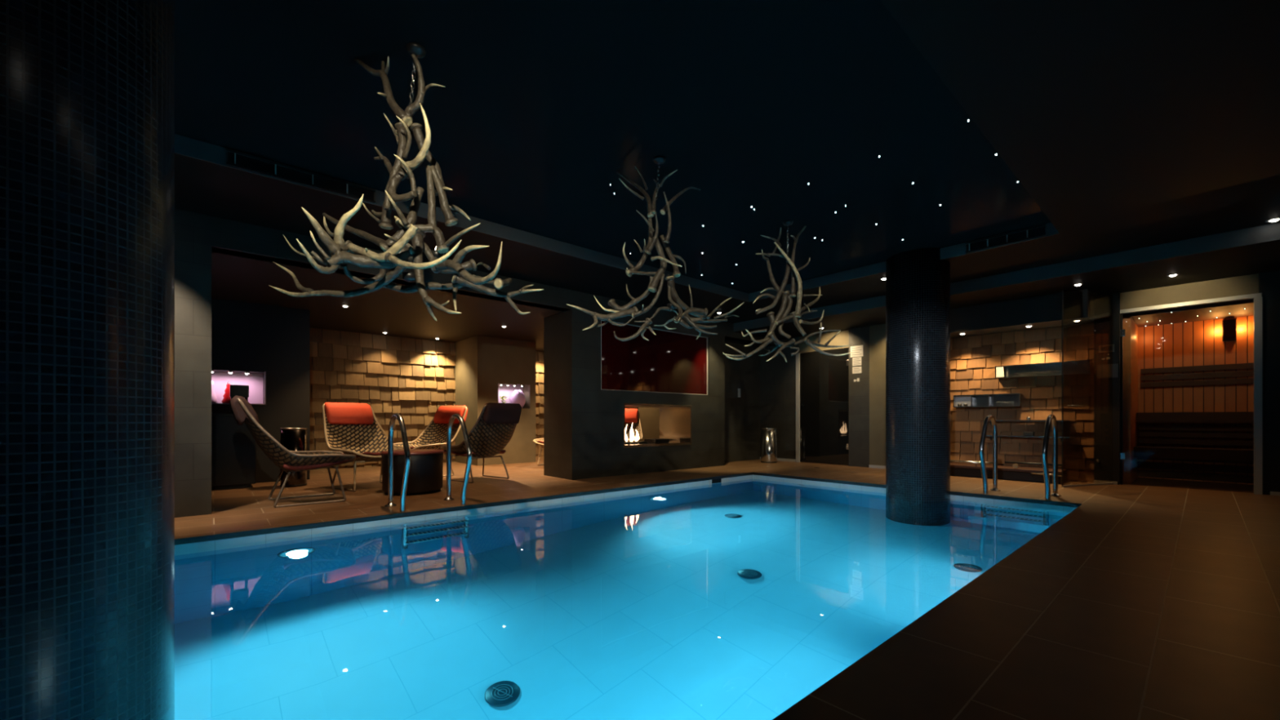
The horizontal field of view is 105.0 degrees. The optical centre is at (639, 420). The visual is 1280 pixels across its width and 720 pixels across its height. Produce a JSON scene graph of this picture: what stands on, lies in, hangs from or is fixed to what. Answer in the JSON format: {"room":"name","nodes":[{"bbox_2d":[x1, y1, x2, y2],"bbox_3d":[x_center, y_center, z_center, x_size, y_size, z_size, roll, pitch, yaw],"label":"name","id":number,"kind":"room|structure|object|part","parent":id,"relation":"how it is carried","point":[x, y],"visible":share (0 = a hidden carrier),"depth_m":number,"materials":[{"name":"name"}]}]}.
{"room":"indoor swimming pool","nodes":[
{"label":"indoor swimming pool","id":0,"kind":"room"},
{"bbox_2d":[211,371,262,404],"bbox_3d":[-5.561,-0.435,6.717,0.650,0.430,0.005,0,0,-41],"label":"wall","id":1,"kind":"structure","parent":0,"point":[255,381],"depth_m":6.77,"materials":[{"name":"pink"}]},
{"bbox_2d":[222,381,230,403],"bbox_3d":[-5.473,-0.370,6.532,0.140,0.300,0.140,0,0,-41],"label":"bottle","id":2,"kind":"object","parent":1,"relation":"in","point":[226,399],"visible":0.66,"depth_m":6.50,"materials":[{"name":"red glass"}]},
{"bbox_2d":[211,297,310,483],"bbox_3d":[-6.854,-0.360,6.229,4.260,2.420,1.600,0,0,-41],"label":"wall","id":3,"kind":"structure","parent":0,"point":[250,337],"depth_m":6.73,"materials":[{"name":"black paint"}]},
{"bbox_2d":[211,380,217,403],"bbox_3d":[-5.608,-0.370,6.414,0.130,0.300,0.130,0,0,-41],"label":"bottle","id":4,"kind":"object","parent":3,"relation":"on","point":[214,400],"visible":0.38,"depth_m":6.40,"materials":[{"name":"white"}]},
{"bbox_2d":[211,371,266,404],"bbox_3d":[-5.349,-0.432,6.481,0.660,0.455,0.020,0,0,-41],"label":"trim","id":5,"kind":"structure","parent":3,"relation":"attached to","point":[264,371],"depth_m":6.68,"materials":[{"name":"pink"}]},
{"bbox_2d":[310,328,543,470],"bbox_3d":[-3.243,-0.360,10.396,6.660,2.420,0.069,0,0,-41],"label":"wall","id":6,"kind":"structure","parent":0,"point":[424,368],"depth_m":9.12,"materials":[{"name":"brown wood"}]},
{"bbox_2d":[174,208,776,479],"bbox_3d":[-1.936,-0.495,6.631,12.200,2.690,0.780,0,0,-41],"label":"wall","id":7,"kind":"structure","parent":0,"point":[583,421],"depth_m":7.21,"materials":[{"name":"paint"}]},
{"bbox_2d":[600,320,707,395],"bbox_3d":[0.310,-0.975,8.133,2.440,1.050,0.050,0,0,-41],"label":"wall screen","id":8,"kind":"object","parent":7,"relation":"attached to","point":[668,362],"visible":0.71,"depth_m":8.06,"materials":[{"name":"red glass"}]},
{"bbox_2d":[622,403,691,448],"bbox_3d":[0.066,0.086,8.368,1.531,0.684,0.794,0,0,-41],"label":"fireplace","id":9,"kind":"object","parent":7,"relation":"in","point":[675,420],"visible":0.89,"depth_m":8.65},
{"bbox_3d":[-0.154,0.375,8.186,0.570,0.030,0.180,0,0,-41],"label":"burner","id":10,"kind":"part","parent":9,"relation":"part of","materials":[{"name":"grey metal"}]},
{"bbox_2d":[733,222,1279,331],"bbox_3d":[4.202,-1.760,6.585,0.012,0.160,7.800,0,0,-41],"label":"ceiling beam","id":11,"kind":"structure","parent":7,"relation":"attached to","point":[1267,233],"depth_m":5.56,"materials":[{"name":"grey paint"}]},
{"bbox_2d":[211,246,773,351],"bbox_3d":[-3.041,-1.610,7.897,12.200,0.080,4.100,0,0,-41],"label":"ceiling","id":12,"kind":"structure","parent":0,"point":[233,277],"depth_m":6.75,"materials":[{"name":"black paint"}]},
{"bbox_2d":[454,335,535,466],"bbox_3d":[-2.937,-0.360,9.945,1.210,2.420,1.150,0,0,-41],"label":"wall","id":13,"kind":"structure","parent":0,"point":[482,363],"depth_m":9.55,"materials":[{"name":"brown paint"}]},
{"bbox_2d":[498,395,507,403],"bbox_3d":[-2.662,-0.352,9.565,0.185,0.244,0.223,0,0,7],"label":"potted plant","id":14,"kind":"object","parent":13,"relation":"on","point":[503,397],"visible":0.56,"depth_m":9.53,"materials":[{"name":"green plant"}]},
{"bbox_2d":[510,389,525,407],"bbox_3d":[-2.437,-0.415,9.791,0.300,0.370,0.300,0,0,-41],"label":"round vase","id":15,"kind":"object","parent":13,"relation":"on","point":[517,396],"visible":0.82,"depth_m":9.68,"materials":[{"name":"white ceramic"}]},
{"bbox_2d":[498,384,523,408],"bbox_3d":[-2.649,-0.465,9.828,0.670,0.470,0.005,0,0,-41],"label":"wall","id":16,"kind":"structure","parent":0,"point":[504,390],"depth_m":9.82,"materials":[{"name":"pink"}]},
{"bbox_2d":[625,406,659,440],"bbox_3d":[-0.139,-0.360,12.420,0.680,2.420,1.100,0,0,-41],"label":"wall","id":17,"kind":"structure","parent":0,"point":[649,416],"depth_m":12.03,"materials":[{"name":"brown paint"}]},
{"bbox_2d":[174,0,1279,323],"bbox_3d":[-0.500,-2.010,5.137,12.400,0.080,12.000,0,0,-41],"label":"ceiling","id":18,"kind":"structure","parent":0,"point":[538,111],"depth_m":3.20,"materials":[{"name":"black paint"}]},
{"bbox_2d":[268,42,543,320],"bbox_3d":[-1.363,-1.286,2.534,1.607,1.556,0.799,0,0,-1],"label":"antler chandelier","id":19,"kind":"object","parent":18,"relation":"hanging from","point":[398,255],"visible":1,"depth_m":2.58,"materials":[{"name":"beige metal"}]},
{"bbox_3d":[-1.206,-1.796,2.611,0.050,0.358,0.019,0,0,0],"label":"chain","id":20,"kind":"part","parent":19,"relation":"part of","materials":[{"name":"silver metal"}]},
{"bbox_2d":[174,133,1059,302],"bbox_3d":[-0.063,-1.901,3.649,7.902,0.129,3.722,0,0,-41],"label":"trim","id":21,"kind":"structure","parent":18,"relation":"attached to","point":[185,146],"depth_m":5.26,"materials":[{"name":"grey paint"}]},
{"bbox_2d":[226,148,375,203],"bbox_3d":[-2.618,-1.899,3.860,0.970,0.107,0.020,0,0,-41],"label":"grille","id":22,"kind":"object","parent":21,"relation":"attached to","point":[237,159],"visible":1,"depth_m":3.82,"materials":[{"name":"black metal"}]},
{"bbox_2d":[964,224,1046,253],"bbox_3d":[3.827,-1.899,5.170,0.020,0.107,0.700,0,0,-41],"label":"grille","id":23,"kind":"object","parent":21,"relation":"attached to","point":[1038,231],"visible":1,"depth_m":5.15,"materials":[{"name":"black metal"}]},
{"bbox_2d":[567,155,744,341],"bbox_3d":[0.135,-1.274,3.697,1.355,1.409,0.485,0,0,-7],"label":"antler chandelier","id":24,"kind":"object","parent":18,"relation":"hanging from","point":[620,312],"visible":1,"depth_m":3.67,"materials":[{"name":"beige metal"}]},
{"bbox_3d":[0.137,-1.820,3.711,0.036,0.310,0.019,0,0,1],"label":"chain","id":25,"kind":"part","parent":24,"relation":"part of","materials":[{"name":"silver metal"}]},
{"bbox_2d":[723,220,850,362],"bbox_3d":[1.485,-1.310,4.909,1.444,1.501,0.416,0,0,-5],"label":"antler chandelier","id":26,"kind":"object","parent":18,"relation":"hanging from","point":[779,320],"visible":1,"depth_m":4.86,"materials":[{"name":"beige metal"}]},
{"bbox_3d":[1.473,-1.785,4.896,0.022,0.382,0.019,0,0,5],"label":"chain","id":27,"kind":"part","parent":26,"relation":"part of","materials":[{"name":"silver metal"}]},
{"bbox_2d":[1265,217,1279,222],"bbox_3d":[5.829,-1.832,4.514,0.100,0.016,0.100,0,0,-41],"label":"recessed light","id":28,"kind":"object","parent":18,"relation":"in","point":[1274,220],"visible":1,"depth_m":4.50,"materials":[{"name":"grey"}]},
{"bbox_2d":[174,457,1279,719],"bbox_3d":[-0.048,0.868,5.532,13.600,0.044,12.000,0,0,-41],"label":"floor","id":29,"kind":"structure","parent":0,"point":[1141,602],"depth_m":2.28,"materials":[{"name":"brown tile"}]},
{"bbox_2d":[174,239,211,517],"bbox_3d":[-5.226,-0.360,3.556,3.200,2.420,0.470,0,0,-41],"label":"wall pier","id":30,"kind":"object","parent":29,"relation":"on","point":[193,261],"visible":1,"depth_m":4.35,"materials":[{"name":"paint"}]},
{"bbox_2d":[211,413,257,489],"bbox_3d":[-5.841,0.385,5.646,2.260,0.930,0.590,0,0,-41],"label":"cabinet","id":31,"kind":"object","parent":29,"relation":"on","point":[233,445],"depth_m":6.02,"materials":[{"name":"black wood"}]},
{"bbox_2d":[211,413,257,416],"bbox_3d":[-5.841,-0.065,5.646,2.260,0.030,0.590,0,0,-41],"label":"countertop","id":32,"kind":"structure","parent":31,"relation":"on","point":[212,414],"depth_m":5.95,"materials":[{"name":"black"}]},
{"bbox_2d":[226,384,248,413],"bbox_3d":[-5.096,-0.260,6.237,0.240,0.360,0.240,0,0,-41],"label":"coffee machine","id":33,"kind":"object","parent":31,"relation":"on","point":[237,390],"visible":0.56,"depth_m":6.19,"materials":[{"name":"grey metal"}]},
{"bbox_2d":[229,395,355,507],"bbox_3d":[-3.584,0.311,5.101,1.034,1.082,0.810,0,0,-41],"label":"lounge chair","id":34,"kind":"object","parent":29,"relation":"on","point":[288,461],"visible":1,"depth_m":4.83,"materials":[{"name":"wicker"}]},
{"bbox_3d":[-3.690,0.669,5.381,0.614,0.365,0.064,0,0,-41],"label":"sled leg","id":35,"kind":"part","parent":34,"relation":"part of","materials":[{"name":"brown metal"}]},
{"bbox_3d":[-3.321,0.669,4.958,0.614,0.365,0.064,0,0,-41],"label":"sled leg","id":36,"kind":"part","parent":34,"relation":"part of","materials":[{"name":"brown metal"}]},
{"bbox_2d":[282,453,351,470],"bbox_3d":[-3.448,0.438,5.220,0.614,0.122,0.626,0,0,-41],"label":"seat cushion","id":37,"kind":"object","parent":34,"relation":"on","point":[287,464],"depth_m":4.97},
{"bbox_2d":[280,427,306,487],"bbox_3d":[-4.472,0.476,6.343,0.294,0.747,0.294,0,0,-41],"label":"waste bin","id":38,"kind":"object","parent":29,"relation":"on","point":[291,438],"visible":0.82,"depth_m":6.24,"materials":[{"name":"silver metal"}]},
{"bbox_2d":[321,402,410,491],"bbox_3d":[-3.538,0.311,6.305,1.034,1.082,0.810,0,0,35],"label":"lounge chair","id":39,"kind":"object","parent":29,"relation":"on","point":[349,428],"visible":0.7,"depth_m":6.45,"materials":[{"name":"wicker"}]},
{"bbox_3d":[-3.614,0.669,6.015,0.614,0.365,0.064,0,0,35],"label":"sled leg","id":40,"kind":"part","parent":39,"relation":"part of","materials":[{"name":"beige"}]},
{"bbox_2d":[355,451,382,457],"bbox_3d":[-3.390,0.438,6.200,0.614,0.122,0.626,0,0,35],"label":"seat cushion","id":41,"kind":"object","parent":39,"relation":"on","point":[371,454],"depth_m":5.89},
{"bbox_3d":[-3.291,0.669,6.474,0.614,0.365,0.064,0,0,35],"label":"sled leg","id":42,"kind":"part","parent":39,"relation":"part of","materials":[{"name":"beige"}]},
{"bbox_2d":[380,448,444,495],"bbox_3d":[-2.686,0.606,5.818,0.684,0.488,0.684,0,0,-41],"label":"round table","id":43,"kind":"object","parent":29,"relation":"on","point":[426,466],"visible":0.87,"depth_m":5.57,"materials":[{"name":"black metal"}]},
{"bbox_2d":[384,413,471,511],"bbox_3d":[-2.077,0.893,4.845,0.680,1.914,0.637,0,0,-41],"label":"pool ladder","id":44,"kind":"object","parent":29,"relation":"on","point":[402,424],"visible":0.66,"depth_m":4.84,"materials":[{"name":"silver metal"}]},
{"bbox_3d":[-2.282,0.893,4.647,0.046,1.914,0.607,0,0,-41],"label":"handrail","id":45,"kind":"part","parent":44,"relation":"part of","materials":[{"name":"silver metal"}]},
{"bbox_3d":[-1.852,0.893,5.021,0.046,1.914,0.607,0,0,-41],"label":"handrail","id":46,"kind":"part","parent":44,"relation":"part of","materials":[{"name":"silver metal"}]},
{"bbox_2d":[393,405,467,476],"bbox_3d":[-3.213,0.311,7.493,0.810,1.082,1.034,0,0,26],"label":"lounge chair","id":47,"kind":"object","parent":29,"relation":"on","point":[434,435],"visible":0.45,"depth_m":7.77,"materials":[{"name":"beige wicker"}]},
{"bbox_3d":[-3.007,0.669,7.275,0.064,0.365,0.614,0,0,26],"label":"sled leg","id":48,"kind":"part","parent":47,"relation":"part of","materials":[{"name":"beige"}]},
{"bbox_2d":[440,402,521,483],"bbox_3d":[-2.228,0.311,6.952,1.034,1.082,0.810,0,0,36],"label":"lounge chair","id":49,"kind":"object","parent":29,"relation":"on","point":[495,425],"visible":0.85,"depth_m":6.71,"materials":[{"name":"wicker"}]},
{"bbox_3d":[-2.477,0.669,6.786,0.614,0.365,0.064,0,0,36],"label":"sled leg","id":50,"kind":"part","parent":49,"relation":"part of","materials":[{"name":"brown metal"}]},
{"bbox_2d":[451,449,506,456],"bbox_3d":[-2.375,0.438,7.058,0.614,0.122,0.626,0,0,36],"label":"seat cushion","id":51,"kind":"object","parent":49,"relation":"on","point":[457,452],"depth_m":6.80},
{"bbox_3d":[-2.149,0.669,7.240,0.614,0.365,0.064,0,0,36],"label":"sled leg","id":52,"kind":"part","parent":49,"relation":"part of","materials":[{"name":"brown metal"}]},
{"bbox_2d":[533,438,543,465],"bbox_3d":[-1.434,0.311,9.319,0.810,1.082,1.034,0,0,30],"label":"side table","id":53,"kind":"object","parent":29,"relation":"on","point":[539,441],"visible":0.12,"depth_m":9.12,"materials":[{"name":"beige"}]},
{"bbox_3d":[-1.730,0.669,9.367,0.064,0.365,0.614,0,0,30],"label":"sled leg","id":54,"kind":"part","parent":53,"relation":"part of","materials":[{"name":"beige"}]},
{"bbox_2d":[174,471,1082,719],"bbox_3d":[0.206,0.872,3.909,7.850,0.041,4.020,0,0,-41],"label":"trim","id":55,"kind":"structure","parent":29,"relation":"attached to","point":[262,531],"depth_m":4.99,"materials":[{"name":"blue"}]},
{"bbox_2d":[625,408,642,441],"bbox_3d":[-0.354,0.311,9.357,0.810,1.082,1.034,0,0,4],"label":"lounge chair","id":56,"kind":"object","parent":29,"relation":"on","point":[632,415],"visible":0.21,"depth_m":9.66,"materials":[{"name":"red fabric"}]},
{"bbox_2d":[760,427,777,462],"bbox_3d":[2.585,0.506,9.845,0.324,0.687,0.324,0,0,-41],"label":"bin","id":57,"kind":"object","parent":29,"relation":"on","point":[768,435],"visible":1,"depth_m":9.72,"materials":[{"name":"silver metal"}]},
{"bbox_2d":[950,459,1066,484],"bbox_3d":[5.245,0.725,7.176,0.500,0.251,1.480,0,0,-41],"label":"bench","id":58,"kind":"object","parent":29,"relation":"on","point":[970,468],"visible":0.6,"depth_m":6.99,"materials":[{"name":"black wood"}]},
{"bbox_3d":[5.253,0.703,7.197,0.460,0.035,1.460,0,0,-41],"label":"seat","id":59,"kind":"part","parent":58,"relation":"part of","materials":[{"name":"brown wood"}]},
{"bbox_2d":[978,413,1061,499],"bbox_3d":[4.274,0.893,5.546,0.637,1.914,0.670,0,0,-41],"label":"pool ladder","id":60,"kind":"object","parent":29,"relation":"on","point":[1051,419],"visible":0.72,"depth_m":5.50,"materials":[{"name":"silver metal"}]},
{"bbox_3d":[4.078,0.893,5.747,0.607,1.914,0.046,0,0,-41],"label":"handrail","id":61,"kind":"part","parent":60,"relation":"part of","materials":[{"name":"silver metal"}]},
{"bbox_3d":[4.447,0.893,5.325,0.607,1.914,0.046,0,0,-41],"label":"handrail","id":62,"kind":"part","parent":60,"relation":"part of","materials":[{"name":"silver metal"}]},
{"bbox_2d":[1061,289,1112,487],"bbox_3d":[5.821,-0.400,6.349,0.984,2.500,0.050,0,0,-17],"label":"glass wall","id":63,"kind":"structure","parent":29,"relation":"on","point":[1105,483],"depth_m":6.22,"materials":[{"name":"grey metal"}]},
{"bbox_3d":[5.569,-0.180,6.256,0.240,0.020,0.020,0,0,-17],"label":"handle","id":64,"kind":"part","parent":63,"relation":"part of","materials":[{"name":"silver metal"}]},
{"bbox_3d":[5.818,0.839,6.364,0.980,0.022,0.020,0,0,-17],"label":"floor rail","id":65,"kind":"part","parent":63,"relation":"part of","materials":[{"name":"grey metal"}]},
{"bbox_2d":[1133,362,1253,483],"bbox_3d":[7.449,0.018,6.501,0.815,1.535,1.240,0,0,-41],"label":"bench","id":66,"kind":"object","parent":29,"relation":"on","point":[1233,455],"visible":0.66,"depth_m":6.53,"materials":[{"name":"brown wood"}]},
{"bbox_3d":[7.310,0.381,6.380,0.405,0.030,1.240,0,0,-41],"label":"seat","id":67,"kind":"part","parent":66,"relation":"part of","materials":[{"name":"brown wood"}]},
{"bbox_3d":[7.743,-0.612,6.758,0.035,0.275,1.200,0,0,-41],"label":"backrest","id":68,"kind":"part","parent":66,"relation":"part of","materials":[{"name":"brown wood"}]},
{"bbox_2d":[724,342,759,462],"bbox_3d":[1.880,-0.425,10.166,1.800,2.550,0.250,0,0,-41],"label":"wall","id":69,"kind":"structure","parent":0,"point":[742,414],"depth_m":10.20,"materials":[{"name":"stone"}]},
{"bbox_2d":[737,388,740,397],"bbox_3d":[2.047,-0.560,10.127,0.080,0.180,0.018,0,0,-41],"label":"light switch","id":70,"kind":"object","parent":69,"relation":"attached to","point":[739,389],"visible":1,"depth_m":10.12,"materials":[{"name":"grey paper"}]},
{"bbox_2d":[760,324,885,467],"bbox_3d":[3.745,-0.425,9.405,0.290,2.550,3.750,0,0,-41],"label":"wall","id":71,"kind":"structure","parent":0,"point":[777,376],"depth_m":9.02,"materials":[{"name":"paint"}]},
{"bbox_2d":[795,347,848,465],"bbox_3d":[3.550,-0.250,9.556,0.065,2.200,1.125,0,0,-41],"label":"door","id":72,"kind":"structure","parent":71,"relation":"in","point":[822,380],"depth_m":9.55,"materials":[{"name":"black"}]},
{"bbox_3d":[3.209,-0.250,9.952,0.060,2.200,0.080,0,0,-41],"label":"frame post","id":73,"kind":"part","parent":72,"relation":"part of","materials":[{"name":"grey metal"}]},
{"bbox_2d":[850,345,862,357],"bbox_3d":[3.947,-1.250,8.947,0.007,0.200,0.235,0,0,-41],"label":"notice","id":74,"kind":"object","parent":71,"relation":"attached to","point":[855,351],"visible":1,"depth_m":8.94,"materials":[{"name":"grey paper"}]},
{"bbox_2d":[852,366,861,373],"bbox_3d":[3.950,-0.910,8.943,0.007,0.120,0.165,0,0,-41],"label":"notice","id":75,"kind":"object","parent":71,"relation":"attached to","point":[855,369],"visible":1,"depth_m":8.94,"materials":[{"name":"grey paper"}]},
{"bbox_2d":[852,356,861,365],"bbox_3d":[3.950,-1.065,8.943,0.007,0.150,0.165,0,0,-41],"label":"notice","id":76,"kind":"object","parent":71,"relation":"attached to","point":[855,361],"visible":1,"depth_m":8.94,"materials":[{"name":"grey paper"}]},
{"bbox_2d":[733,240,1279,339],"bbox_3d":[4.747,-1.765,7.260,1.700,0.170,8.100,0,0,-41],"label":"ceiling","id":77,"kind":"structure","parent":0,"point":[1263,257],"depth_m":5.88,"materials":[{"name":"black paint"}]},
{"bbox_2d":[1166,273,1178,276],"bbox_3d":[6.179,-1.672,5.695,0.100,0.016,0.100,0,0,-41],"label":"recessed light","id":78,"kind":"object","parent":77,"relation":"in","point":[1176,274],"visible":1,"depth_m":5.69,"materials":[{"name":"grey"}]},
{"bbox_2d":[950,288,1093,338],"bbox_3d":[5.376,-1.510,7.224,0.700,0.380,1.880,0,0,-41],"label":"wall alcove header","id":79,"kind":"structure","parent":0,"point":[1045,311],"depth_m":6.82,"materials":[{"name":"black paint"}]},
{"bbox_2d":[950,292,1119,484],"bbox_3d":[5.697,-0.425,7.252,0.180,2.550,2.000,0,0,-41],"label":"wall","id":80,"kind":"structure","parent":0,"point":[966,430],"depth_m":7.01,"materials":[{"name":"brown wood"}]},
{"bbox_2d":[953,393,1022,407],"bbox_3d":[5.288,-0.295,7.500,0.130,0.190,0.850,0,0,-41],"label":"box shelf","id":81,"kind":"object","parent":80,"relation":"attached to","point":[975,400],"visible":1,"depth_m":7.49,"materials":[{"name":"silver metal"}]},
{"bbox_3d":[5.013,-0.295,7.814,0.130,0.162,0.014,0,0,-41],"label":"panel","id":82,"kind":"part","parent":81,"relation":"part of","materials":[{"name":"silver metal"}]},
{"bbox_3d":[5.113,-0.295,7.742,0.055,0.162,0.226,0,0,-41],"label":"white panel","id":83,"kind":"part","parent":81,"relation":"part of","materials":[{"name":"grey paper"}]},
{"bbox_3d":[5.171,-0.295,7.634,0.130,0.162,0.014,0,0,-41],"label":"panel","id":84,"kind":"part","parent":81,"relation":"part of","materials":[{"name":"silver metal"}]},
{"bbox_3d":[5.288,-0.383,7.500,0.130,0.014,0.850,0,0,-41],"label":"panel","id":85,"kind":"part","parent":81,"relation":"part of","materials":[{"name":"silver metal"}]},
{"bbox_3d":[5.288,-0.207,7.500,0.130,0.014,0.850,0,0,-41],"label":"panel","id":86,"kind":"part","parent":81,"relation":"part of","materials":[{"name":"silver metal"}]},
{"bbox_3d":[5.316,-0.295,7.468,0.130,0.162,0.014,0,0,-41],"label":"panel","id":87,"kind":"part","parent":81,"relation":"part of","materials":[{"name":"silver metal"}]},
{"bbox_3d":[5.334,-0.295,7.540,0.008,0.162,0.822,0,0,-41],"label":"panel","id":88,"kind":"part","parent":81,"relation":"part of","materials":[{"name":"grey metal"}]},
{"bbox_3d":[5.563,-0.295,7.184,0.130,0.162,0.014,0,0,-41],"label":"panel","id":89,"kind":"part","parent":81,"relation":"part of","materials":[{"name":"silver metal"}]},
{"bbox_2d":[760,457,1279,495],"bbox_3d":[5.218,0.825,7.603,0.157,0.050,8.001,0,0,-42],"label":"trim","id":90,"kind":"structure","parent":80,"relation":"attached to","point":[1272,493],"depth_m":6.62,"materials":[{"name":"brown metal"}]},
{"bbox_2d":[986,435,1071,441],"bbox_3d":[5.608,0.266,7.148,0.110,0.068,1.000,0,0,-41],"label":"shelf","id":91,"kind":"object","parent":80,"relation":"attached to","point":[990,436],"visible":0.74,"depth_m":7.10,"materials":[{"name":"silver metal"}]},
{"bbox_2d":[1022,431,1034,435],"bbox_3d":[5.634,0.201,7.118,0.080,0.061,0.120,0,0,-41],"label":"box","id":92,"kind":"object","parent":91,"relation":"on","point":[1024,433],"visible":1,"depth_m":7.08,"materials":[{"name":"grey metal"}]},
{"bbox_2d":[989,420,1071,425],"bbox_3d":[5.608,0.036,7.148,0.110,0.068,1.000,0,0,-41],"label":"shelf","id":93,"kind":"object","parent":80,"relation":"attached to","point":[989,420],"visible":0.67,"depth_m":7.08,"materials":[{"name":"silver metal"}]},
{"bbox_2d":[995,360,1091,378],"bbox_3d":[5.719,-0.715,7.006,0.130,0.180,1.060,0,0,-41],"label":"box shelf","id":94,"kind":"object","parent":80,"relation":"attached to","point":[1082,366],"visible":1,"depth_m":7.00,"materials":[{"name":"black wood"}]},
{"bbox_3d":[5.719,-0.798,7.006,0.130,0.014,1.060,0,0,-41],"label":"panel","id":95,"kind":"part","parent":94,"relation":"part of","materials":[{"name":"black wood"}]},
{"bbox_3d":[5.719,-0.632,7.006,0.130,0.014,1.060,0,0,-41],"label":"panel","id":96,"kind":"part","parent":94,"relation":"part of","materials":[{"name":"silver metal"}]},
{"bbox_3d":[6.059,-0.715,6.616,0.130,0.152,0.014,0,0,-41],"label":"panel","id":97,"kind":"part","parent":94,"relation":"part of","materials":[{"name":"silver metal"}]},
{"bbox_2d":[1098,344,1114,352],"bbox_3d":[6.206,-0.950,6.535,0.010,0.100,0.150,0,0,-41],"label":"wall sign","id":98,"kind":"object","parent":80,"relation":"attached to","point":[1107,348],"visible":1,"depth_m":6.53,"materials":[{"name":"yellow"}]},
{"bbox_2d":[1123,316,1137,484],"bbox_3d":[6.897,-0.260,6.926,1.160,2.220,0.110,0,0,-41],"label":"wall","id":99,"kind":"structure","parent":0,"point":[1131,340],"depth_m":6.55,"materials":[{"name":"brown wood"}]},
{"bbox_2d":[1123,298,1253,327],"bbox_3d":[7.393,-1.410,6.410,1.230,0.080,1.540,0,0,-41],"label":"ceiling","id":100,"kind":"structure","parent":0,"point":[1228,309],"depth_m":6.34,"materials":[{"name":"brown"}]},
{"bbox_2d":[1137,315,1253,484],"bbox_3d":[7.819,-0.260,6.781,0.100,2.220,1.540,0,0,-41],"label":"wall","id":101,"kind":"structure","parent":0,"point":[1198,343],"depth_m":6.82,"materials":[{"name":"brown wood"}]},
{"bbox_2d":[1222,319,1236,341],"bbox_3d":[7.862,-1.200,6.553,0.125,0.280,0.120,0,0,-41],"label":"lamp","id":102,"kind":"object","parent":101,"relation":"attached to","point":[1228,326],"visible":1,"depth_m":6.52,"materials":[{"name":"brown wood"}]},
{"bbox_2d":[1120,270,1279,494],"bbox_3d":[7.220,-0.425,5.582,0.120,2.550,2.520,0,0,-41],"label":"wall","id":103,"kind":"structure","parent":0,"point":[1269,282],"depth_m":5.60,"materials":[{"name":"black paint"}]},
{"bbox_2d":[1120,293,1262,494],"bbox_3d":[6.730,-0.300,6.067,0.080,2.300,1.185,0,0,-41],"label":"door","id":104,"kind":"structure","parent":103,"relation":"in","point":[1258,298],"depth_m":5.63,"materials":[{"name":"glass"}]},
{"bbox_3d":[6.368,-0.278,6.496,0.062,2.255,0.022,0,0,-41],"label":"post","id":105,"kind":"part","parent":104,"relation":"part of","materials":[{"name":"grey metal"}]},
{"bbox_3d":[6.729,-1.427,6.069,0.080,0.045,1.180,0,0,-41],"label":"rail","id":106,"kind":"part","parent":104,"relation":"part of","materials":[{"name":"grey metal"}]},
{"bbox_3d":[7.100,-0.278,5.643,0.080,2.255,0.060,0,0,-41],"label":"post","id":107,"kind":"part","parent":104,"relation":"part of","materials":[{"name":"grey metal"}]},
{"bbox_3d":[0.282,2.410,3.975,8.250,0.320,4.220,0,0,-41],"label":"floor","id":108,"kind":"structure","parent":0,"visible":0},
{"bbox_2d":[0,0,174,719],"bbox_3d":[-1.840,0.310,1.447,0.680,4.560,0.680,0,0,-41],"label":"column","id":109,"kind":"structure","parent":108,"relation":"on","point":[87,86],"depth_m":1.34,"materials":[{"name":"black tile"}]},
{"bbox_2d":[159,478,1070,719],"bbox_3d":[0.203,1.873,3.906,7.900,1.855,4.080,0,0,-41],"label":"pool water","id":110,"kind":"object","parent":108,"relation":"in","point":[740,599],"visible":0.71,"depth_m":2.54,"materials":[{"name":"blue liquid"}]},
{"bbox_2d":[885,248,950,502],"bbox_3d":[3.362,0.150,5.958,0.680,4.240,0.680,0,0,-41],"label":"column","id":111,"kind":"structure","parent":108,"relation":"on","point":[917,282],"depth_m":5.68,"materials":[{"name":"black tile"}]},
{"bbox_3d":[0.244,2.000,3.942,8.350,1.900,4.420,0,0,-41],"label":"wall","id":112,"kind":"structure","parent":0,"visible":0},
{"bbox_2d":[174,475,1076,552],"bbox_3d":[0.150,0.970,3.860,8.100,0.160,4.420,0,0,-41],"label":"trim","id":113,"kind":"structure","parent":112,"relation":"attached to","point":[219,543],"depth_m":5.08,"materials":[{"name":"grey tile"}]},
{"bbox_2d":[708,477,728,484],"bbox_3d":[1.197,0.922,7.435,0.460,0.065,0.008,0,0,-41],"label":"skimmer","id":114,"kind":"object","parent":112,"relation":"attached to","point":[726,479],"visible":0.76,"depth_m":7.43,"materials":[{"name":"black"}]}
]}

